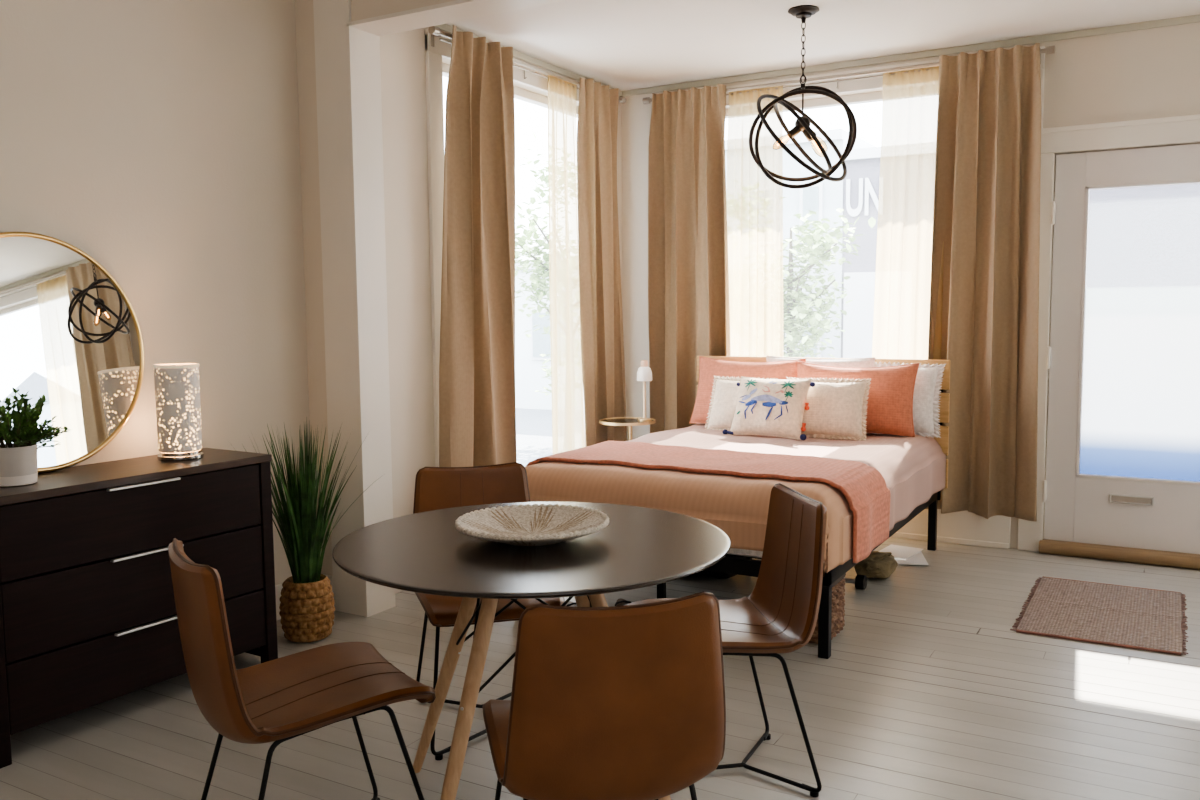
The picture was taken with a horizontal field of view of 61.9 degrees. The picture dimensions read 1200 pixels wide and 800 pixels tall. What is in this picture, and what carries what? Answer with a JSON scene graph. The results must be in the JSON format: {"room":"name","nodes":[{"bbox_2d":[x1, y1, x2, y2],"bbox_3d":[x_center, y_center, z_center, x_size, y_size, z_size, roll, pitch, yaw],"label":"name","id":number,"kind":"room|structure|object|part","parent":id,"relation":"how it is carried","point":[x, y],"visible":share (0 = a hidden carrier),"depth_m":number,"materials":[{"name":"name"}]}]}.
{"room":"studio apartment","nodes":[
{"label":"studio apartment","id":0,"kind":"room"},
{"bbox_2d":[0,0,310,584],"bbox_3d":[-2.768,-0.276,1.881,0.150,2.860,5.730,2,6,30],"label":"wall","id":1,"kind":"structure","parent":0,"point":[156,140],"depth_m":3.76,"materials":[{"name":"paint"}]},
{"bbox_2d":[275,574,332,620],"bbox_3d":[-2.639,1.079,1.936,0.120,0.150,5.730,2,6,30],"label":"baseboard","id":2,"kind":"structure","parent":1,"relation":"attached to","point":[278,588],"depth_m":4.24,"materials":[{"name":"paint"}]},
{"bbox_2d":[295,0,454,575],"bbox_3d":[2.022,-0.401,2.507,7.820,2.910,0.150,2,6,30],"label":"wall","id":3,"kind":"structure","parent":0,"point":[360,9],"depth_m":4.26,"materials":[{"name":"paint"}]},
{"bbox_2d":[313,0,567,616],"bbox_3d":[2.136,-0.371,2.438,7.550,2.860,0.180,2,6,30],"label":"wall","id":4,"kind":"structure","parent":3,"relation":"attached to","point":[347,53],"depth_m":4.20,"materials":[{"name":"paint"}]},
{"bbox_2d":[380,27,622,517],"bbox_3d":[-0.484,-0.531,5.520,0.170,2.670,2.570,2,6,30],"label":"wall","id":5,"kind":"structure","parent":0,"point":[402,54],"depth_m":4.64,"materials":[{"name":"paint"}]},
{"bbox_2d":[425,29,578,466],"bbox_3d":[-0.402,-0.597,5.564,0.164,2.432,1.770,2,6,30],"label":"window","id":6,"kind":"structure","parent":5,"relation":"in","point":[435,69],"depth_m":4.78,"materials":[{"name":"paint"}]},
{"bbox_3d":[-0.447,-0.608,5.589,0.060,2.210,1.560,2,6,30],"label":"sash frame","id":7,"kind":"part","parent":6,"relation":"part of","materials":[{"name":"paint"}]},
{"bbox_2d":[428,26,626,102],"bbox_3d":[-0.335,-1.766,5.391,0.092,0.080,1.844,2,6,30],"label":"curtain rod","id":8,"kind":"object","parent":6,"relation":"attached to","point":[433,30],"visible":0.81,"depth_m":5.27,"materials":[{"name":"silver metal"}]},
{"bbox_2d":[439,25,516,466],"bbox_3d":[-0.602,-0.466,4.962,0.169,2.595,0.677,3,6,35],"label":"curtain","id":9,"kind":"object","parent":8,"relation":"hanging from","point":[477,404],"visible":0.81,"depth_m":4.94,"materials":[{"name":"fabric"}]},
{"bbox_2d":[548,75,584,453],"bbox_3d":[-0.188,-0.541,5.749,0.059,2.555,0.420,2,6,30],"label":"sheer curtain","id":10,"kind":"object","parent":8,"relation":"hanging from","point":[565,336],"visible":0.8,"depth_m":5.70,"materials":[{"name":"white fabric"}]},
{"bbox_2d":[577,77,626,446],"bbox_3d":[0.007,-0.566,6.011,0.139,2.595,0.503,2,6,30],"label":"curtain","id":11,"kind":"object","parent":8,"relation":"hanging from","point":[600,292],"visible":0.79,"depth_m":5.92,"materials":[{"name":"fabric"}]},
{"bbox_2d":[0,537,1199,799],"bbox_3d":[1.263,1.249,1.157,8.070,0.120,8.650,2,6,30],"label":"floor","id":12,"kind":"structure","parent":0,"point":[926,690],"depth_m":3.18,"materials":[{"name":"paint"}]},
{"bbox_2d":[0,448,277,768],"bbox_3d":[-1.617,0.623,3.349,0.382,0.785,1.015,3,6,32],"label":"dresser","id":13,"kind":"object","parent":12,"relation":"on","point":[88,614],"visible":0.76,"depth_m":3.17,"materials":[{"name":"brown wood"}]},
{"bbox_3d":[-1.740,0.681,2.861,0.045,0.759,0.045,3,6,32],"label":"leg","id":14,"kind":"part","parent":13,"relation":"part of","materials":[{"name":"brown wood"}]},
{"bbox_2d":[0,387,68,486],"bbox_3d":[-1.772,0.107,3.059,0.271,0.296,0.293,-1,5,-8],"label":"potted plant","id":15,"kind":"object","parent":13,"relation":"on","point":[18,459],"visible":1,"depth_m":3.01,"materials":[{"name":"green plant"}]},
{"bbox_3d":[-1.788,0.182,3.050,0.127,0.088,0.127,2,6,30],"label":"pot","id":16,"kind":"part","parent":15,"relation":"part of","materials":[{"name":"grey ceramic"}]},
{"bbox_3d":[-1.787,0.241,3.055,0.121,0.030,0.121,2,6,30],"label":"pot","id":17,"kind":"part","parent":15,"relation":"part of","materials":[{"name":"ceramic"}]},
{"bbox_2d":[0,232,143,472],"bbox_3d":[-1.837,-0.154,3.255,0.085,0.780,0.782,2,6,28],"label":"round mirror","id":18,"kind":"object","parent":13,"relation":"on","point":[70,334],"visible":0.92,"depth_m":3.34,"materials":[{"name":"gold metal"}]},
{"bbox_3d":[-1.599,0.372,3.313,0.301,0.219,0.911,3,6,32],"label":"drawer","id":19,"kind":"part","parent":13,"relation":"part of","materials":[{"name":"brown wood"}]},
{"bbox_3d":[-1.596,0.602,3.334,0.301,0.232,0.911,3,6,32],"label":"drawer","id":20,"kind":"part","parent":13,"relation":"part of","materials":[{"name":"brown wood"}]},
{"bbox_3d":[-1.594,0.827,3.354,0.301,0.207,0.911,3,6,32],"label":"drawer","id":21,"kind":"part","parent":13,"relation":"part of","materials":[{"name":"brown wood"}]},
{"bbox_3d":[-1.466,0.271,3.220,0.018,0.008,0.250,3,6,32],"label":"handle","id":22,"kind":"part","parent":13,"relation":"part of","materials":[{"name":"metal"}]},
{"bbox_3d":[-1.462,0.732,3.261,0.018,0.008,0.250,3,6,32],"label":"handle","id":23,"kind":"part","parent":13,"relation":"part of","materials":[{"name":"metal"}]},
{"bbox_3d":[-1.464,0.495,3.240,0.018,0.008,0.250,3,6,32],"label":"handle","id":24,"kind":"part","parent":13,"relation":"part of","materials":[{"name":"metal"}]},
{"bbox_2d":[153,363,203,461],"bbox_3d":[-1.491,0.041,3.537,0.152,0.336,0.152,2,6,30],"label":"table lamp","id":25,"kind":"object","parent":13,"relation":"on","point":[177,385],"visible":1,"depth_m":3.48,"materials":[{"name":"silver metal"}]},
{"bbox_3d":[-1.229,0.603,3.672,0.045,0.759,0.045,3,6,32],"label":"leg","id":26,"kind":"part","parent":13,"relation":"part of","materials":[{"name":"brown wood"}]},
{"bbox_2d":[168,538,435,799],"bbox_3d":[-0.696,0.705,2.328,0.518,0.788,0.432,-4,6,-34],"label":"dining chair","id":27,"kind":"object","parent":12,"relation":"on","point":[279,700],"visible":1,"depth_m":2.21,"materials":[{"name":"leather"}]},
{"bbox_3d":[-0.865,0.888,2.416,0.247,0.394,0.053,-3,6,-22],"label":"leg","id":28,"kind":"part","parent":27,"relation":"part of","materials":[{"name":"black metal"}]},
{"bbox_3d":[-0.689,0.909,2.161,0.053,0.394,0.247,4,7,43],"label":"leg","id":29,"kind":"part","parent":27,"relation":"part of","materials":[{"name":"black metal"}]},
{"bbox_3d":[-0.664,0.869,2.554,0.053,0.403,0.239,4,7,43],"label":"leg","id":30,"kind":"part","parent":27,"relation":"part of","materials":[{"name":"black metal"}]},
{"bbox_3d":[-0.480,0.892,2.280,0.234,0.403,0.062,-4,6,-34],"label":"leg","id":31,"kind":"part","parent":27,"relation":"part of","materials":[{"name":"black metal"}]},
{"bbox_2d":[233,417,377,642],"bbox_3d":[-1.174,0.512,3.987,0.483,0.878,0.582,2,6,27],"label":"potted grass","id":32,"kind":"object","parent":12,"relation":"on","point":[307,608],"depth_m":3.92,"materials":[{"name":"plant"}]},
{"bbox_2d":[279,574,334,642],"bbox_3d":[-1.171,0.831,4.002,0.215,0.240,0.215,2,6,30],"label":"basket","id":33,"kind":"object","parent":12,"relation":"on","point":[307,608],"depth_m":3.92,"materials":[{"name":"brown wicker"}]},
{"bbox_2d":[413,462,564,759],"bbox_3d":[-0.365,0.627,3.163,0.432,0.788,0.518,-2,5,-16],"label":"dining chair","id":34,"kind":"object","parent":12,"relation":"on","point":[436,488],"visible":0.27,"depth_m":3.31,"materials":[{"name":"brown leather"}]},
{"bbox_3d":[-0.540,0.811,3.233,0.053,0.394,0.247,-3,6,-28],"label":"leg","id":35,"kind":"part","parent":34,"relation":"part of","materials":[{"name":"black metal"}]},
{"bbox_3d":[-0.473,0.827,2.998,0.053,0.403,0.239,-1,5,-3],"label":"leg","id":36,"kind":"part","parent":34,"relation":"part of","materials":[{"name":"black metal"}]},
{"bbox_2d":[332,502,730,799],"bbox_3d":[-0.165,0.714,2.580,0.994,0.724,0.994,2,6,30],"label":"dining table","id":37,"kind":"object","parent":12,"relation":"on","point":[425,552],"visible":0.83,"depth_m":2.37,"materials":[{"name":"black laminate"}]},
{"bbox_3d":[-0.407,0.714,2.730,0.302,0.701,0.043,2,6,30],"label":"leg","id":38,"kind":"part","parent":37,"relation":"part of","materials":[{"name":"brown wood"}]},
{"bbox_3d":[-0.314,0.749,2.341,0.043,0.701,0.302,2,6,30],"label":"leg","id":39,"kind":"part","parent":37,"relation":"part of","materials":[{"name":"brown wood"}]},
{"bbox_2d":[455,504,608,545],"bbox_3d":[-0.171,0.326,2.541,0.390,0.053,0.390,-1,5,-4],"label":"woven bowl","id":40,"kind":"object","parent":37,"relation":"on","point":[535,524],"visible":1,"depth_m":2.60,"materials":[{"name":"beige wicker"}]},
{"bbox_3d":[-0.016,0.702,2.822,0.043,0.701,0.302,2,6,30],"label":"leg","id":41,"kind":"part","parent":37,"relation":"part of","materials":[{"name":"brown wood"}]},
{"bbox_3d":[0.077,0.737,2.433,0.302,0.701,0.043,2,6,30],"label":"leg","id":42,"kind":"part","parent":37,"relation":"part of","materials":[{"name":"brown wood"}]},
{"bbox_2d":[565,601,576,606],"bbox_3d":[-0.100,0.897,4.316,0.081,0.033,0.236,-3,6,-26],"label":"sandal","id":43,"kind":"object","parent":12,"relation":"on","point":[570,604],"visible":0.16,"depth_m":4.34,"materials":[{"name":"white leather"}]},
{"bbox_2d":[483,591,725,799],"bbox_3d":[-0.007,0.725,2.040,0.432,0.788,0.518,-2,5,-13],"label":"dining chair","id":44,"kind":"object","parent":12,"relation":"on","point":[627,702],"visible":1,"depth_m":1.79,"materials":[{"name":"brown leather"}]},
{"bbox_3d":[-0.189,0.900,2.162,0.053,0.403,0.239,-3,6,-25],"label":"leg","id":45,"kind":"part","parent":44,"relation":"part of","materials":[{"name":"black metal"}]},
{"bbox_3d":[0.169,0.917,1.994,0.053,0.394,0.247,-3,6,-25],"label":"leg","id":46,"kind":"part","parent":44,"relation":"part of","materials":[{"name":"black metal"}]},
{"bbox_2d":[615,598,631,605],"bbox_3d":[0.107,0.893,4.335,0.081,0.033,0.236,-1,5,-8],"label":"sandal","id":47,"kind":"object","parent":12,"relation":"on","point":[620,602],"visible":0.37,"depth_m":4.36,"materials":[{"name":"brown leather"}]},
{"bbox_2d":[599,417,655,439],"bbox_3d":[0.164,0.441,5.928,0.334,0.649,0.334,2,6,30],"label":"nightstand","id":48,"kind":"object","parent":12,"relation":"on","point":[615,421],"visible":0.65,"depth_m":5.88,"materials":[{"name":"gold glass"}]},
{"bbox_2d":[637,360,651,421],"bbox_3d":[0.261,-0.053,5.848,0.092,0.360,0.092,2,6,30],"label":"bedside lamp","id":49,"kind":"object","parent":48,"relation":"on","point":[644,373],"visible":0.98,"depth_m":5.82,"materials":[{"name":"white metal"}]},
{"bbox_3d":[0.261,-0.032,5.850,0.021,0.286,0.020,2,6,30],"label":"stem","id":50,"kind":"part","parent":49,"relation":"part of","materials":[{"name":"white metal"}]},
{"bbox_3d":[0.260,-0.155,5.839,0.092,0.085,0.092,2,6,30],"label":"lamp shade","id":51,"kind":"part","parent":49,"relation":"part of","materials":[{"name":"white ceramic"}]},
{"bbox_2d":[624,483,826,796],"bbox_3d":[0.336,0.655,2.781,0.518,0.788,0.432,-1,5,-11],"label":"dining chair","id":52,"kind":"object","parent":12,"relation":"on","point":[780,614],"visible":0.69,"depth_m":2.78,"materials":[{"name":"brown leather"}]},
{"bbox_3d":[0.407,0.826,2.968,0.247,0.394,0.053,-3,6,-23],"label":"leg","id":53,"kind":"part","parent":52,"relation":"part of","materials":[{"name":"black metal"}]},
{"bbox_3d":[0.464,0.855,2.644,0.241,0.394,0.062,-1,5,-11],"label":"leg","id":54,"kind":"part","parent":52,"relation":"part of","materials":[{"name":"black metal"}]},
{"bbox_2d":[657,356,949,658],"bbox_3d":[0.745,0.347,4.862,1.460,1.018,1.995,2,6,30],"label":"bed","id":55,"kind":"object","parent":12,"relation":"on","point":[748,566],"visible":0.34,"depth_m":4.56,"materials":[{"name":"black metal"}]},
{"bbox_3d":[0.250,0.794,4.064,0.030,0.280,0.030,2,6,30],"label":"support leg","id":56,"kind":"part","parent":55,"relation":"part of","materials":[{"name":"black metal"}]},
{"bbox_2d":[727,548,762,557],"bbox_3d":[0.704,0.398,4.830,1.375,0.247,1.890,2,6,30],"label":"mattress","id":57,"kind":"object","parent":55,"relation":"on","point":[733,551],"visible":0.02,"depth_m":3.85,"materials":[{"name":"white fabric"}]},
{"bbox_2d":[525,423,945,576],"bbox_3d":[0.677,0.399,4.798,1.514,0.359,1.974,2,6,30],"label":"duvet","id":58,"kind":"object","parent":57,"relation":"on","point":[913,469],"visible":0.52,"depth_m":4.14,"materials":[{"name":"fabric"}]},
{"bbox_2d":[526,441,890,562],"bbox_3d":[0.453,0.404,4.408,1.561,0.321,0.615,2,6,30],"label":"throw blanket","id":59,"kind":"object","parent":58,"relation":"on","point":[867,494],"visible":0.97,"depth_m":4.14,"materials":[{"name":"pink fabric"}]},
{"bbox_2d":[705,376,777,430],"bbox_3d":[0.766,0.028,5.464,0.404,0.309,0.161,3,6,35],"label":"cushion","id":60,"kind":"object","parent":58,"relation":"on","point":[724,398],"visible":0.49,"depth_m":5.48,"materials":[{"name":"beige fabric"}]},
{"bbox_2d":[689,356,805,422],"bbox_3d":[0.831,-0.047,5.675,0.674,0.388,0.198,3,6,35],"label":"bed pillow","id":61,"kind":"object","parent":58,"relation":"on","point":[709,368],"visible":0.44,"depth_m":5.72,"materials":[{"name":"fabric"}]},
{"bbox_2d":[722,376,814,439],"bbox_3d":[0.888,0.038,5.214,0.466,0.302,0.207,4,7,38],"label":"cushion","id":62,"kind":"object","parent":58,"relation":"on","point":[766,407],"visible":1,"depth_m":5.15,"materials":[{"name":"fabric"}]},
{"bbox_2d":[766,355,875,367],"bbox_3d":[1.210,-0.046,5.563,0.624,0.392,0.142,2,6,30],"label":"bed pillow","id":63,"kind":"object","parent":58,"relation":"on","point":[869,362],"visible":0.12,"depth_m":5.48,"materials":[{"name":"white fabric"}]},
{"bbox_2d":[786,377,870,439],"bbox_3d":[1.171,0.044,5.192,0.442,0.318,0.164,2,6,24],"label":"cushion","id":64,"kind":"object","parent":58,"relation":"on","point":[837,407],"visible":0.67,"depth_m":5.13,"materials":[{"name":"beige fabric"}]},
{"bbox_2d":[796,361,918,436],"bbox_3d":[1.343,-0.012,5.298,0.655,0.378,0.189,2,6,26],"label":"bed pillow","id":65,"kind":"object","parent":58,"relation":"on","point":[891,391],"visible":0.46,"depth_m":5.17,"materials":[{"name":"fabric"}]},
{"bbox_2d":[872,362,945,437],"bbox_3d":[1.503,-0.007,5.373,0.665,0.396,0.188,2,6,26],"label":"bed pillow","id":66,"kind":"object","parent":58,"relation":"on","point":[929,378],"visible":0.32,"depth_m":5.23,"materials":[{"name":"white fabric"}]},
{"bbox_3d":[0.241,0.631,4.041,1.405,0.060,0.030,2,6,30],"label":"foot rail","id":67,"kind":"part","parent":55,"relation":"part of","materials":[{"name":"black metal"}]},
{"bbox_3d":[0.837,0.823,3.721,0.040,0.275,0.040,2,6,30],"label":"leg","id":68,"kind":"part","parent":55,"relation":"part of","materials":[{"name":"black metal"}]},
{"bbox_3d":[1.309,0.578,4.514,0.030,0.060,1.920,2,6,30],"label":"rail","id":69,"kind":"part","parent":55,"relation":"part of","materials":[{"name":"black metal"}]},
{"bbox_3d":[1.779,0.639,5.349,0.040,0.330,0.040,2,6,30],"label":"leg","id":70,"kind":"part","parent":55,"relation":"part of","materials":[{"name":"black metal"}]},
{"bbox_3d":[1.781,0.174,5.387,0.120,0.730,0.026,2,6,30],"label":"headboard post","id":71,"kind":"part","parent":55,"relation":"part of","materials":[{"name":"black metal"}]},
{"bbox_2d":[808,573,845,643],"bbox_3d":[0.818,0.812,4.009,0.290,0.242,0.295,2,6,30],"label":"wicker basket","id":72,"kind":"object","parent":12,"relation":"on","point":[838,622],"visible":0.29,"depth_m":3.93,"materials":[{"name":"brown wicker"}]},
{"bbox_2d":[844,575,866,589],"bbox_3d":[1.156,0.840,4.651,0.160,0.066,0.066,2,6,30],"label":"dumbbell","id":73,"kind":"object","parent":12,"relation":"on","point":[860,581],"visible":0.5,"depth_m":4.60,"materials":[{"name":"black metal"}]},
{"bbox_2d":[854,551,897,578],"bbox_3d":[1.340,0.792,4.846,0.183,0.121,0.284,2,6,30],"label":"cloth bag","id":74,"kind":"object","parent":12,"relation":"on","point":[881,565],"visible":0.84,"depth_m":4.76,"materials":[{"name":"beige fabric"}]},
{"bbox_3d":[1.373,0.756,4.818,0.043,0.046,0.149,3,6,34],"label":"handle","id":75,"kind":"part","parent":74,"relation":"part of","materials":[{"name":"beige fabric"}]},
{"bbox_2d":[878,544,927,564],"bbox_3d":[1.580,0.810,5.222,0.283,0.011,0.404,2,6,22],"label":"papers","id":76,"kind":"object","parent":12,"relation":"on","point":[904,555],"visible":0.79,"depth_m":5.21,"materials":[{"name":"white paper"}]},
{"bbox_2d":[1010,576,1188,655],"bbox_3d":[2.136,0.894,4.243,0.620,0.015,0.910,2,6,30],"label":"doormat","id":77,"kind":"object","parent":12,"relation":"on","point":[1146,619],"visible":1,"depth_m":4.17,"materials":[{"name":"beige fabric"}]},
{"bbox_2d":[447,0,1199,90],"bbox_3d":[1.237,-1.614,0.898,8.070,0.290,8.650,2,6,30],"label":"ceiling","id":78,"kind":"structure","parent":0,"point":[625,45],"depth_m":4.92,"materials":[{"name":"paint"}]},
{"bbox_2d":[749,5,856,188],"bbox_3d":[0.944,-1.395,4.652,0.517,0.817,0.406,-2,6,-20],"label":"pendant light","id":79,"kind":"object","parent":78,"relation":"hanging from","point":[802,124],"visible":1,"depth_m":4.63,"materials":[{"name":"brown metal"}]},
{"bbox_2d":[787,126,800,138],"bbox_3d":[0.906,-1.250,4.658,0.071,0.067,0.037,-1,5,-10],"label":"socket","id":80,"kind":"object","parent":79,"relation":"attached to","point":[795,130],"depth_m":4.64,"materials":[{"name":"brown metal"}]},
{"bbox_3d":[0.942,-1.612,4.633,0.017,0.282,0.017,-2,5,-15],"label":"chain","id":81,"kind":"part","parent":79,"relation":"part of","materials":[{"name":"brown metal"}]},
{"bbox_2d":[802,129,812,141],"bbox_3d":[0.971,-1.239,4.656,0.065,0.071,0.037,2,6,22],"label":"socket","id":82,"kind":"object","parent":79,"relation":"attached to","point":[804,131],"depth_m":4.64,"materials":[{"name":"brown metal"}]},
{"bbox_2d":[621,22,1199,548],"bbox_3d":[3.438,-0.487,4.647,7.500,2.670,0.170,2,6,30],"label":"wall","id":83,"kind":"structure","parent":0,"point":[1152,73],"depth_m":5.06,"materials":[{"name":"paint"}]},
{"bbox_2d":[436,15,1199,96],"bbox_3d":[2.785,-1.693,3.420,7.500,0.035,2.400,2,6,30],"label":"trim","id":84,"kind":"structure","parent":83,"relation":"attached to","point":[1194,18],"depth_m":5.39,"materials":[{"name":"paint"}]},
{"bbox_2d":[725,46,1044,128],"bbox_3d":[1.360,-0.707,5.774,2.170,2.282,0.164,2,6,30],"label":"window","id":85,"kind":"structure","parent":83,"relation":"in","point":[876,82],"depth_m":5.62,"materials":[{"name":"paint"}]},
{"bbox_3d":[1.385,-0.715,5.818,1.960,2.050,0.060,2,6,30],"label":"sash frame","id":86,"kind":"part","parent":85,"relation":"part of","materials":[{"name":"paint"}]},
{"bbox_2d":[642,45,1055,103],"bbox_3d":[1.285,-1.786,5.593,2.314,0.080,0.096,2,6,30],"label":"curtain rod","id":87,"kind":"object","parent":85,"relation":"attached to","point":[1049,49],"visible":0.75,"depth_m":5.54,"materials":[{"name":"silver metal"}]},
{"bbox_2d":[648,84,730,432],"bbox_3d":[0.554,-0.651,6.081,0.586,2.422,0.151,3,6,32],"label":"curtain","id":88,"kind":"object","parent":87,"relation":"hanging from","point":[689,307],"visible":0.73,"depth_m":6.07,"materials":[{"name":"fabric"}]},
{"bbox_2d":[725,86,783,356],"bbox_3d":[0.913,-0.661,5.928,0.370,2.342,0.053,2,6,30],"label":"sheer curtain","id":89,"kind":"object","parent":87,"relation":"hanging from","point":[754,202],"visible":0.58,"depth_m":5.90,"materials":[{"name":"white fabric"}]},
{"bbox_2d":[872,66,943,359],"bbox_3d":[1.713,-0.626,5.471,0.467,2.342,0.060,2,6,30],"label":"sheer curtain","id":90,"kind":"object","parent":87,"relation":"hanging from","point":[910,99],"visible":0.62,"depth_m":5.46,"materials":[{"name":"white fabric"}]},
{"bbox_2d":[925,43,1041,520],"bbox_3d":[2.007,-0.587,5.227,0.589,2.422,0.161,2,6,30],"label":"curtain","id":91,"kind":"object","parent":87,"relation":"hanging from","point":[986,210],"visible":0.91,"depth_m":5.22,"materials":[{"name":"fabric"}]},
{"bbox_2d":[891,509,1010,548],"bbox_3d":[3.400,0.756,4.673,7.500,0.190,0.030,2,6,30],"label":"baseboard","id":92,"kind":"structure","parent":83,"relation":"attached to","point":[960,527],"depth_m":5.47,"materials":[{"name":"paint"}]},
{"bbox_2d":[1044,152,1086,528],"bbox_3d":[2.753,-0.220,5.056,0.879,2.077,0.032,2,6,30],"label":"trim","id":93,"kind":"structure","parent":83,"relation":"attached to","point":[1086,152],"depth_m":5.25,"materials":[{"name":"paint"}]},
{"bbox_2d":[1017,114,1199,551],"bbox_3d":[2.707,-0.274,4.972,1.135,2.200,0.036,2,6,30],"label":"trim","id":94,"kind":"structure","parent":83,"relation":"attached to","point":[1178,129],"depth_m":5.11,"materials":[{"name":"paint"}]},
{"bbox_2d":[1039,539,1199,569],"bbox_3d":[2.709,0.789,5.055,0.895,0.067,0.090,2,6,30],"label":"trim","id":95,"kind":"structure","parent":83,"relation":"attached to","point":[1056,547],"depth_m":5.06,"materials":[{"name":"brown wood"}]},
{"bbox_2d":[1042,144,1199,553],"bbox_3d":[2.709,-0.215,4.990,0.873,2.059,0.121,2,6,30],"label":"door","id":96,"kind":"structure","parent":83,"relation":"in","point":[1123,466],"depth_m":5.08,"materials":[{"name":"paint"}]},
{"bbox_3d":[2.731,-0.333,5.008,0.563,1.470,0.001,2,6,30],"label":"pane","id":97,"kind":"part","parent":96,"relation":"part of","materials":[{"name":"glass"}]},
{"label":"outside","id":98,"kind":"structure","parent":0,"visible":0},
{"bbox_2d":[516,408,552,466],"bbox_3d":[12.489,0.174,21.773,120.000,0.100,90.000,2,6,30],"label":"ground","id":99,"kind":"structure","parent":98,"point":[533,426],"depth_m":17.75,"materials":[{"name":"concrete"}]},
{"bbox_2d":[515,131,550,394],"bbox_3d":[-0.301,-1.679,15.589,3.255,4.942,3.765,2,6,30],"label":"tree","id":100,"kind":"object","parent":99,"relation":"on","point":[538,281],"visible":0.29,"depth_m":15.50,"materials":[{"name":"green plant"}]},
{"bbox_2d":[515,261,551,409],"bbox_3d":[-0.840,-1.779,26.045,8.500,3.260,7.600,2,6,30],"label":"building","id":101,"kind":"structure","parent":99,"relation":"on","point":[529,374],"depth_m":22.21,"materials":[{"name":"white"}]},
{"bbox_3d":[-0.854,-3.323,25.905,8.500,0.160,7.600,2,6,30],"label":"cornice","id":102,"kind":"part","parent":101,"relation":"part of","materials":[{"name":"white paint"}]},
{"bbox_3d":[-1.108,-1.420,21.886,0.880,0.980,0.015,2,6,30],"label":"pane","id":103,"kind":"part","parent":101,"relation":"part of","materials":[{"name":"glass"}]},
{"bbox_2d":[725,128,875,357],"bbox_3d":[3.763,-2.113,19.568,3.698,5.010,6.130,2,6,30],"label":"building","id":104,"kind":"structure","parent":99,"relation":"on","point":[823,198],"depth_m":16.19,"materials":[{"name":"white paint"}]},
{"bbox_3d":[3.741,-4.528,19.349,3.698,0.160,6.130,2,6,30],"label":"cornice","id":105,"kind":"part","parent":104,"relation":"part of","materials":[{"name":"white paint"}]},
{"bbox_3d":[3.429,-0.912,16.379,0.260,0.880,0.015,2,6,30],"label":"pane","id":106,"kind":"part","parent":104,"relation":"part of","materials":[{"name":"glass"}]},
{"bbox_3d":[3.409,-3.029,16.188,0.260,0.830,0.015,2,6,30],"label":"pane","id":107,"kind":"part","parent":104,"relation":"part of","materials":[{"name":"glass"}]},
{"bbox_2d":[783,197,875,357],"bbox_3d":[2.444,-1.006,13.796,2.249,3.877,2.855,-3,6,-21],"label":"tree","id":108,"kind":"object","parent":99,"relation":"on","point":[795,317],"visible":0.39,"depth_m":13.43,"materials":[{"name":"green plant"}]},
{"bbox_2d":[841,147,1199,357],"bbox_3d":[8.367,-1.753,16.959,6.900,4.680,6.100,2,6,30],"label":"building","id":109,"kind":"structure","parent":99,"relation":"on","point":[1149,235],"depth_m":14.14,"materials":[{"name":"brick"}]},
{"bbox_3d":[4.392,-0.701,15.892,1.050,2.650,0.080,2,6,30],"label":"panel","id":110,"kind":"part","parent":109,"relation":"part of","materials":[{"name":"white paint"}]},
{"bbox_3d":[8.346,-4.003,16.755,6.900,0.160,6.100,2,6,30],"label":"cornice","id":111,"kind":"part","parent":109,"relation":"part of","materials":[{"name":"white paint"}]}
]}

